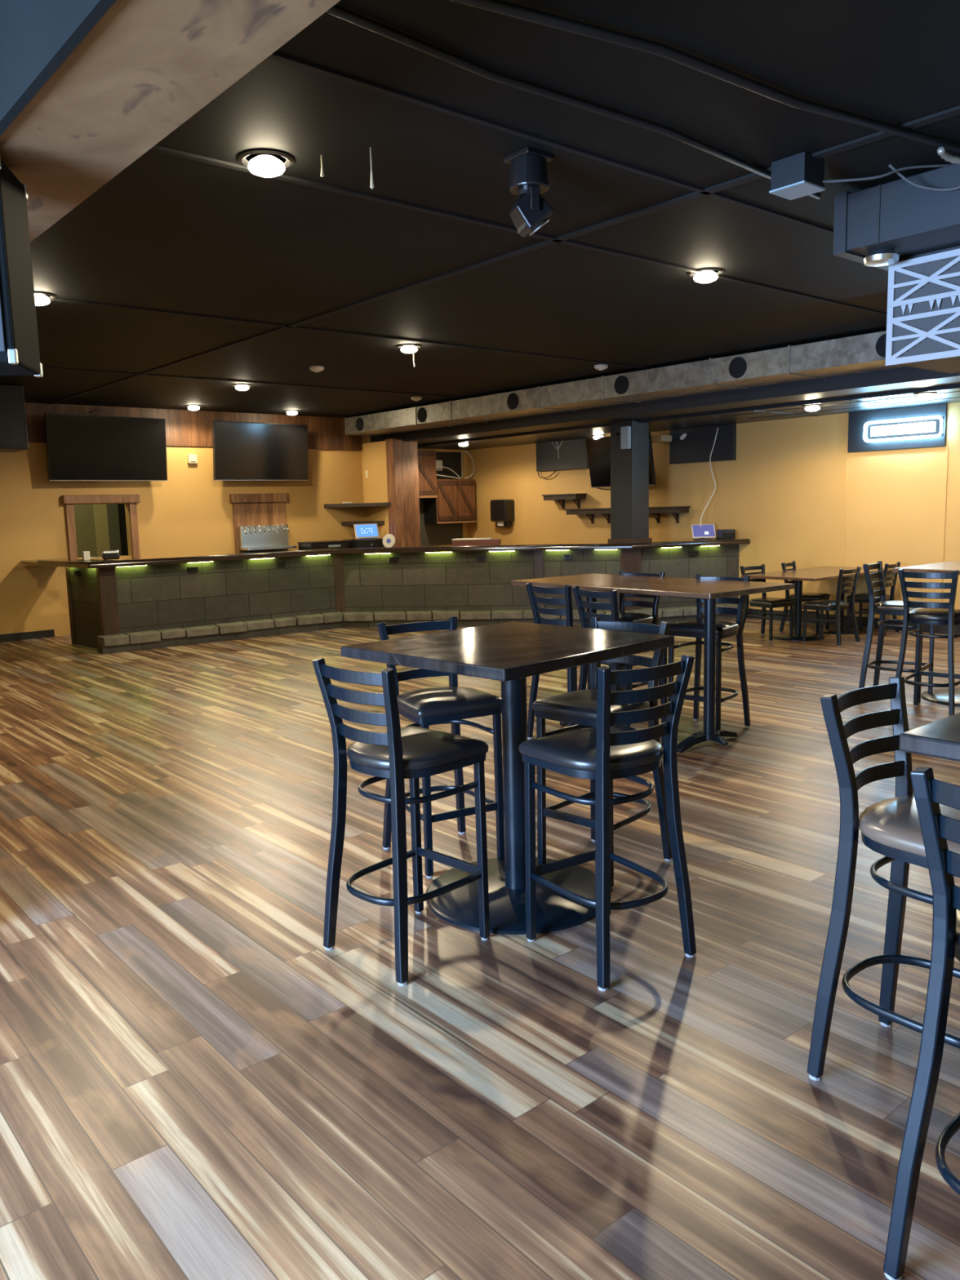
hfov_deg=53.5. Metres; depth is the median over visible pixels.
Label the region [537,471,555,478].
cable
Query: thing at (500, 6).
conduit pipe
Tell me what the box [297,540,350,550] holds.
drawer
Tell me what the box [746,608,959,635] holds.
baseboard
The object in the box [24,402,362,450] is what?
wood wall paneling
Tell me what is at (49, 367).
trim
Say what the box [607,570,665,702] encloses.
bar stool
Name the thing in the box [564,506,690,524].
wall shelf
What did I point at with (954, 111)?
trim
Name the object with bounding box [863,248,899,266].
ceiling lamp
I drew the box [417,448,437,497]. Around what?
upper cabinet
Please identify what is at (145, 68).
ceiling beam
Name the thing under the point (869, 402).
trim
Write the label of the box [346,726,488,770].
seat cushion
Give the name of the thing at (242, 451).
television
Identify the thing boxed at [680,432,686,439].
fixture
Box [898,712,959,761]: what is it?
pub table
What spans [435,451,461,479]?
board
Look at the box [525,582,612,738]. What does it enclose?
bar stool
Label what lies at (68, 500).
frame
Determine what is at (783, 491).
wall
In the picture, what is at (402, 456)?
trim
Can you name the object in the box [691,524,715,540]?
tablet
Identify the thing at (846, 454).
trim
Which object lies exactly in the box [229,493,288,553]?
backboard
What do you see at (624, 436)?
alarm box
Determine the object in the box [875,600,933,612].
seat cushion
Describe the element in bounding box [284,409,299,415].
ceiling lamp
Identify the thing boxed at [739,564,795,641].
dining chair
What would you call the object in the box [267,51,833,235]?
trim
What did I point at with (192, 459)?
wall sensor
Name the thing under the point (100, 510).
trim
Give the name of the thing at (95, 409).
cable
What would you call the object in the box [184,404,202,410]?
ceiling lamp
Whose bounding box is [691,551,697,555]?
socket
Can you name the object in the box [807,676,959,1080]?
bar stool
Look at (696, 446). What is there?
board
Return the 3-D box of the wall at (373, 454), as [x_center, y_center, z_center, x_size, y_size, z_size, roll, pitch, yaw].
[-1.549,-1.936,16.033,0.440,2.720,0.750,-8,10,-40]
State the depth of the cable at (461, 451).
17.20 m
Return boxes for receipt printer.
[715,528,735,539]
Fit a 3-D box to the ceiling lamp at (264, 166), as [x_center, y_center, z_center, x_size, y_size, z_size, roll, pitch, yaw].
[-0.931,-2.062,4.156,0.240,0.068,0.240,-8,10,-40]
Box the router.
[435,459,442,471]
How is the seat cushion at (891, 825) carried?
on the bar stool at (891, 828)
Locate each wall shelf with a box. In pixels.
[542,493,586,509]
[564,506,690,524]
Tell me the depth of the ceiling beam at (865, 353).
10.72 m
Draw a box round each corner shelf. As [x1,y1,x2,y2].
[324,502,391,507]
[341,520,384,524]
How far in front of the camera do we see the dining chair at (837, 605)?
10.59 m
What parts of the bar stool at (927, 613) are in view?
leg, leg, seat frame, leg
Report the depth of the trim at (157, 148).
5.02 m
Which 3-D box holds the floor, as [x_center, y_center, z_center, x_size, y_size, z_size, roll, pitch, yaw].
[-0.953,0.626,7.769,14.750,0.120,20.480,-8,10,-40]
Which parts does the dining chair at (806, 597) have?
leg, leg, seat frame, leg, leg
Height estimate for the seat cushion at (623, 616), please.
0.058 m
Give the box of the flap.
[20,558,72,564]
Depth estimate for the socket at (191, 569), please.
12.04 m
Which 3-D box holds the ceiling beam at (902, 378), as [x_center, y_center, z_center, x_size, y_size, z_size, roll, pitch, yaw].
[4.010,-2.848,9.722,0.650,0.580,17.620,-8,10,-40]
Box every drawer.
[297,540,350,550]
[342,538,383,548]
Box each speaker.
[0,157,43,377]
[0,384,28,452]
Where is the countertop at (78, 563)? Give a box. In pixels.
[36,538,750,568]
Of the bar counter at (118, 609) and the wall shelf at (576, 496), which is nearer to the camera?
the bar counter at (118, 609)
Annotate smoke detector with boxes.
[309,365,324,372]
[410,396,422,401]
[594,364,608,370]
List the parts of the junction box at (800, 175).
plate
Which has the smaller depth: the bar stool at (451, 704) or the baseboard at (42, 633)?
the bar stool at (451, 704)
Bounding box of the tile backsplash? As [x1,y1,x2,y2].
[419,497,462,546]
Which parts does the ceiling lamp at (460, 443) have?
bulb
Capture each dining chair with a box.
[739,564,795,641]
[779,560,830,634]
[802,566,861,646]
[846,561,900,636]
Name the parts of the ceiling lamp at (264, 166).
bulb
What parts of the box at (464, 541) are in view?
lid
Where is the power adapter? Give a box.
[81,551,101,559]
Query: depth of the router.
17.00 m
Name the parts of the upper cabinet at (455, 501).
panel, door, cross rail, cross rail, rail, door, cross rail, cross rail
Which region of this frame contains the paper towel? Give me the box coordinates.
[497,521,503,525]
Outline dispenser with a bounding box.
[490,499,514,527]
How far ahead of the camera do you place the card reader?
11.94 m
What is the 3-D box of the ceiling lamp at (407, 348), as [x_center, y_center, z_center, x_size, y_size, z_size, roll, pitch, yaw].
[-0.667,-2.734,8.969,0.240,0.068,0.240,-8,10,-40]
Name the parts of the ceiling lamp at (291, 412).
bulb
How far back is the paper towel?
16.73 m
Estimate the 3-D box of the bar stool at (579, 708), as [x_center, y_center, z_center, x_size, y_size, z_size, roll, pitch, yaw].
[0.545,0.469,4.223,0.445,1.089,0.498,6,11,42]
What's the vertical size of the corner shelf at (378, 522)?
0.060 m
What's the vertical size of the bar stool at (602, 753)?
1.089 m
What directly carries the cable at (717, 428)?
hanging from the ceiling at (710, 418)
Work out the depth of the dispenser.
16.63 m
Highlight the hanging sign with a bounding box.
[885,248,959,365]
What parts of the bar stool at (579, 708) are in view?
leg, seat frame, leg, leg, leg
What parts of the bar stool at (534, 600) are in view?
leg, leg, leg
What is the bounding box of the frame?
[61,494,140,559]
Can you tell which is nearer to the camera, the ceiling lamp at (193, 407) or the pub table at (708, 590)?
the pub table at (708, 590)
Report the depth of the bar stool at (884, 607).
7.66 m
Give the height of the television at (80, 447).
0.872 m
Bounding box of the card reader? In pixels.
[101,550,119,559]
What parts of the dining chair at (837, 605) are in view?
leg, leg, seat frame, leg, leg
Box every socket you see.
[190,568,196,571]
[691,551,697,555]
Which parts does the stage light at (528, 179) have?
mounting plate, motor, yoke arm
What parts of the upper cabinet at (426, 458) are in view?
cross rail, door, cross rail, rail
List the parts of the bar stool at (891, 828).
leg, leg, seat frame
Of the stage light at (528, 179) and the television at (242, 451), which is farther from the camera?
the television at (242, 451)
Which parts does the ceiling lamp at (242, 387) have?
bulb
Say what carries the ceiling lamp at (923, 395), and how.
attached to the ceiling at (710, 418)
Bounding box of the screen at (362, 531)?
[353,523,379,539]
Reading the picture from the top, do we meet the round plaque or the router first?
the router
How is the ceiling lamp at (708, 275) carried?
attached to the ceiling at (166, 233)
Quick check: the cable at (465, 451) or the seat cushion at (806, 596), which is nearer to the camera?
the seat cushion at (806, 596)
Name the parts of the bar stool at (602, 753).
leg, seat frame, leg, leg, leg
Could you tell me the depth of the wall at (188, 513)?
13.84 m
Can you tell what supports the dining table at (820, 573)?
on the floor
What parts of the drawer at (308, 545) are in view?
drawer lid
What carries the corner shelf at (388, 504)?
attached to the wall at (188, 513)
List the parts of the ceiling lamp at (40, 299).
bulb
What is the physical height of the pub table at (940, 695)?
1.050 m
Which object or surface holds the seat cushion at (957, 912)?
on the bar stool at (943, 863)
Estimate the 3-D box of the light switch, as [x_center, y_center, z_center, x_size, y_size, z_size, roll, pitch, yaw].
[-1.902,-2.775,15.956,0.016,0.120,0.080,-8,10,-40]
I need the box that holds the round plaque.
[382,533,395,547]
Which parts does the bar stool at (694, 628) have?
leg, leg, seat frame, leg, leg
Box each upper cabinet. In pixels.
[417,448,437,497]
[423,479,476,524]
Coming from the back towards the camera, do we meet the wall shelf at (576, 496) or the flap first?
the wall shelf at (576, 496)
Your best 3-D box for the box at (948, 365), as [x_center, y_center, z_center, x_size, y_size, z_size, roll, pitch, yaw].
[3.045,-1.672,4.500,0.700,0.529,1.900,-8,10,-40]
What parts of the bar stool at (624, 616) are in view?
leg, leg, leg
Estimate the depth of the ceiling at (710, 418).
12.11 m
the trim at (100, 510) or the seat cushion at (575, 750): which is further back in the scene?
the trim at (100, 510)
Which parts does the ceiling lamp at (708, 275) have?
bulb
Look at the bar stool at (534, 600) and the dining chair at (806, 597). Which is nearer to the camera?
the bar stool at (534, 600)
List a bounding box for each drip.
[320,155,324,177]
[369,146,373,189]
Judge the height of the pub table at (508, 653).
1.060 m
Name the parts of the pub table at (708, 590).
mounting plate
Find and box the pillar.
[608,419,652,543]
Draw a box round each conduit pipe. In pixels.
[325,4,821,199]
[449,0,959,152]
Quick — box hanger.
[551,440,563,457]
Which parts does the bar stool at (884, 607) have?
leg, leg, seat frame, leg, leg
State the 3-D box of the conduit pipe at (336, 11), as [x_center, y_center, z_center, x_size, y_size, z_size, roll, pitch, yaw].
[0.481,-2.048,3.697,3.302,0.030,0.092,-8,10,-41]
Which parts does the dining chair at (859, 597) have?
leg, leg, seat frame, leg, leg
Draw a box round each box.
[452,537,501,546]
[615,426,631,448]
[650,435,671,443]
[768,151,825,199]
[897,244,959,373]
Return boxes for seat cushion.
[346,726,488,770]
[396,686,501,718]
[519,726,662,771]
[532,688,649,720]
[573,623,581,627]
[607,612,653,623]
[668,619,738,635]
[749,597,795,605]
[789,592,830,599]
[802,600,849,608]
[846,593,890,600]
[858,795,959,857]
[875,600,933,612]
[909,607,959,621]
[955,908,959,948]
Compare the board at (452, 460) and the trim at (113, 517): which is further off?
the board at (452, 460)
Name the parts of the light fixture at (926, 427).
lit panel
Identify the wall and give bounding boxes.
[0,435,468,636]
[73,504,97,558]
[361,440,389,546]
[466,401,959,619]
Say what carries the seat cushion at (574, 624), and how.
on the bar stool at (534, 600)
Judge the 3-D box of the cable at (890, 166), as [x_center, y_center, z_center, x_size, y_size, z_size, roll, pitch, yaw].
[2.110,-2.103,4.276,0.506,0.139,0.116,4,10,34]
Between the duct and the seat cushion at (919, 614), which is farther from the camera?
the seat cushion at (919, 614)
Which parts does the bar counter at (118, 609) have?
post, tile panel, post, tile panel, post, tile panel, post, tile panel, post, tile panel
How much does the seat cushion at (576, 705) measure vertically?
0.058 m
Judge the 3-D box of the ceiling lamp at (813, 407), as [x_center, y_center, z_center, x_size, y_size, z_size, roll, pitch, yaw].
[3.765,-2.623,10.795,0.240,0.068,0.240,-8,10,-40]
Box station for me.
[238,524,296,550]
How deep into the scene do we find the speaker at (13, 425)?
10.86 m
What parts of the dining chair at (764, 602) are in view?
leg, leg, leg, seat frame, leg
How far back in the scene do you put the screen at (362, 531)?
15.49 m
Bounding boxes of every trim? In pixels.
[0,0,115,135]
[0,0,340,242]
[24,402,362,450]
[42,366,470,398]
[47,105,959,404]
[48,297,653,368]
[93,503,109,556]
[106,503,121,555]
[149,145,887,315]
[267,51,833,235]
[385,438,421,547]
[720,391,959,418]
[842,453,848,566]
[939,446,948,602]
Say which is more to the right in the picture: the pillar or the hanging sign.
the hanging sign
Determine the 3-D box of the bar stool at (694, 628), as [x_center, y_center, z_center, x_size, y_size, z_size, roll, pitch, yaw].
[1.613,0.096,6.721,0.445,1.089,0.498,5,10,39]
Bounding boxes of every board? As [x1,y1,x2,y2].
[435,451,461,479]
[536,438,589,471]
[669,423,736,464]
[847,403,947,452]
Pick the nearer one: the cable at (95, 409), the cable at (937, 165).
the cable at (937, 165)
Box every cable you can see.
[88,408,112,413]
[435,466,460,478]
[436,474,460,479]
[460,451,463,479]
[464,450,474,479]
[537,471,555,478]
[699,427,718,526]
[822,164,951,182]
[888,164,959,191]
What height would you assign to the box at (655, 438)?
0.090 m
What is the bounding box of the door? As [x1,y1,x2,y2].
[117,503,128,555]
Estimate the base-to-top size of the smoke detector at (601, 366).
0.053 m
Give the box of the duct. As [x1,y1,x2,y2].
[833,163,959,271]
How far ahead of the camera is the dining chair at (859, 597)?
11.27 m
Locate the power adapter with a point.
(86, 554)
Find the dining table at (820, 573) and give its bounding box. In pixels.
[741,566,892,640]
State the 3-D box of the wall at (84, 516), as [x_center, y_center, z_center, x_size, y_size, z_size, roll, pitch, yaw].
[-5.623,-1.839,14.677,4.400,3.100,2.180,-8,10,-40]
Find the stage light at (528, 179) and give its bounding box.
[502,146,554,237]
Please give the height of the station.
0.375 m
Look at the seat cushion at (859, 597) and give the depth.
11.24 m
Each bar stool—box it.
[312,657,489,986]
[377,616,504,878]
[519,654,696,991]
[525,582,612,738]
[532,617,671,888]
[572,586,667,746]
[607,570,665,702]
[667,573,750,729]
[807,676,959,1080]
[858,560,934,703]
[883,766,959,1279]
[895,568,959,716]
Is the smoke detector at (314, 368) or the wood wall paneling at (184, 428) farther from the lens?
the wood wall paneling at (184, 428)
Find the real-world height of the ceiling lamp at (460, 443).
0.068 m
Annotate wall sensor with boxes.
[186,454,197,463]
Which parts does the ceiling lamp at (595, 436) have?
bulb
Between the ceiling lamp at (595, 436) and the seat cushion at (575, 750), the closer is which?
the seat cushion at (575, 750)
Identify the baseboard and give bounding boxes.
[0,629,54,642]
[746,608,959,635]
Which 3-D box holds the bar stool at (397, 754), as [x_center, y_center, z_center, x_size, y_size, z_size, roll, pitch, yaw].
[-0.276,0.593,3.474,0.445,1.089,0.498,6,11,43]
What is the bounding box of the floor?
[0,617,959,1279]
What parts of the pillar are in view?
trim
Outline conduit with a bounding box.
[937,146,959,164]
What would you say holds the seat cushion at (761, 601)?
on the dining chair at (764, 602)
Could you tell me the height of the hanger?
0.267 m
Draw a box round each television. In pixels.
[44,413,167,480]
[212,421,308,480]
[585,431,656,488]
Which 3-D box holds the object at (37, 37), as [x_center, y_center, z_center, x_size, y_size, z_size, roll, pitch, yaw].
[-2.652,-1.839,4.176,0.027,0.430,17.280,-8,10,-40]
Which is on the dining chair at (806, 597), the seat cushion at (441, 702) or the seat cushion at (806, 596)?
the seat cushion at (806, 596)
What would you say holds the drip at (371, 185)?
hanging from the ceiling at (166, 233)
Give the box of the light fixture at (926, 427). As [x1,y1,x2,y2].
[863,415,942,442]
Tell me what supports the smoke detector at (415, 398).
attached to the ceiling at (166, 233)
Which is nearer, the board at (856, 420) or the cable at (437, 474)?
the board at (856, 420)
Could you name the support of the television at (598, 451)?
attached to the wall at (783, 491)
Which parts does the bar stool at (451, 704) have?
leg, leg, seat frame, leg, leg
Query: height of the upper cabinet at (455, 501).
0.770 m
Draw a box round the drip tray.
[239,545,296,550]
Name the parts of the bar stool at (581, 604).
leg, leg, leg, leg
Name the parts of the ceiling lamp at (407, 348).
bulb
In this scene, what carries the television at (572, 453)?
attached to the wall at (783, 491)
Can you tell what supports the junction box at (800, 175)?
attached to the ceiling at (166, 233)
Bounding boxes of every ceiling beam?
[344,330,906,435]
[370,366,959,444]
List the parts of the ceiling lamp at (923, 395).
bulb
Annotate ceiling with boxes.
[0,0,959,417]
[417,383,959,449]
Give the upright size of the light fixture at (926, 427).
0.245 m
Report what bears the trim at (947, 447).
attached to the wall at (783, 491)
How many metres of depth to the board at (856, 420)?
11.40 m
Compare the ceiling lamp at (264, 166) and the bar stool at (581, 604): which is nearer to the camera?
the ceiling lamp at (264, 166)
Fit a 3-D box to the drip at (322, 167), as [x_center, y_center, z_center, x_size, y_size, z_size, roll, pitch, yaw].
[-0.685,-2.054,4.130,0.018,0.090,0.017,-8,10,-40]
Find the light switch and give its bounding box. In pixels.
[364,470,368,477]
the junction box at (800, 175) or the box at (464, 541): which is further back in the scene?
the box at (464, 541)
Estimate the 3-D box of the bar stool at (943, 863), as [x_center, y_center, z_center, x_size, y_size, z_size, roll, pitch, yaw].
[1.143,0.776,1.889,0.498,1.089,0.445,-8,10,-40]
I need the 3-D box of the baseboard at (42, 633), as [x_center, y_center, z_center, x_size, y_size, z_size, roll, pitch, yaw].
[-8.469,0.276,10.851,6.920,0.100,0.015,-8,10,-40]
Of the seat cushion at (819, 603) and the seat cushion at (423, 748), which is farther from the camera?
the seat cushion at (819, 603)
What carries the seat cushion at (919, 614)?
on the bar stool at (927, 613)
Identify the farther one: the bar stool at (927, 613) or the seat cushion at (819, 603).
the seat cushion at (819, 603)
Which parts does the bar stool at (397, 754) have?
leg, leg, leg, seat frame, leg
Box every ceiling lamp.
[34,291,56,306]
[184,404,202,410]
[231,383,252,391]
[237,148,293,177]
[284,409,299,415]
[395,343,421,353]
[456,441,470,446]
[591,434,605,439]
[687,267,724,283]
[801,404,823,411]
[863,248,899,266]
[912,391,937,399]
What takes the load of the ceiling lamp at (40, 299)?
attached to the ceiling at (166, 233)
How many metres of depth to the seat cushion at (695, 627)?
6.55 m
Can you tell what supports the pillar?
on the countertop at (78, 563)
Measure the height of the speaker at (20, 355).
0.630 m
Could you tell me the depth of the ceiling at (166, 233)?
4.99 m
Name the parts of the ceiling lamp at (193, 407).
bulb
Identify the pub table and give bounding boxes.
[341,621,674,934]
[511,573,795,752]
[892,561,959,706]
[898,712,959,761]
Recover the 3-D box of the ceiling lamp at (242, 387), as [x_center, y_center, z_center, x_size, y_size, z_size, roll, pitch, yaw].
[-2.840,-3.014,11.384,0.240,0.068,0.240,-8,10,-40]
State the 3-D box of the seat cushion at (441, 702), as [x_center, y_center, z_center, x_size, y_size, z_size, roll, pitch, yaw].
[-0.168,0.267,4.332,0.431,0.058,0.429,-6,9,-28]
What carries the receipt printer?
on the countertop at (78, 563)
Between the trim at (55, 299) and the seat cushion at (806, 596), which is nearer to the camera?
the trim at (55, 299)
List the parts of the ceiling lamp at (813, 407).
bulb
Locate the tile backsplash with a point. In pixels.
(440, 534)
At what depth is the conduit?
4.08 m
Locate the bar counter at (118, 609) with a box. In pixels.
[65,544,748,653]
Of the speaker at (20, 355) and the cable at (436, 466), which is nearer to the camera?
the speaker at (20, 355)
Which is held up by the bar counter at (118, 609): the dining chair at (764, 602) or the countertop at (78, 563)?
the countertop at (78, 563)
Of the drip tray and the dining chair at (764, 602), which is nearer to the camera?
the dining chair at (764, 602)
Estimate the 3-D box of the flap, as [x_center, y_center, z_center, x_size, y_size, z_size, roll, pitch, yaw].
[-5.632,-1.033,12.531,0.530,0.032,0.877,-8,10,-40]
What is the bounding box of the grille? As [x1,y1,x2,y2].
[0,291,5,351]
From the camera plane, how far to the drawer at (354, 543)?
15.33 m

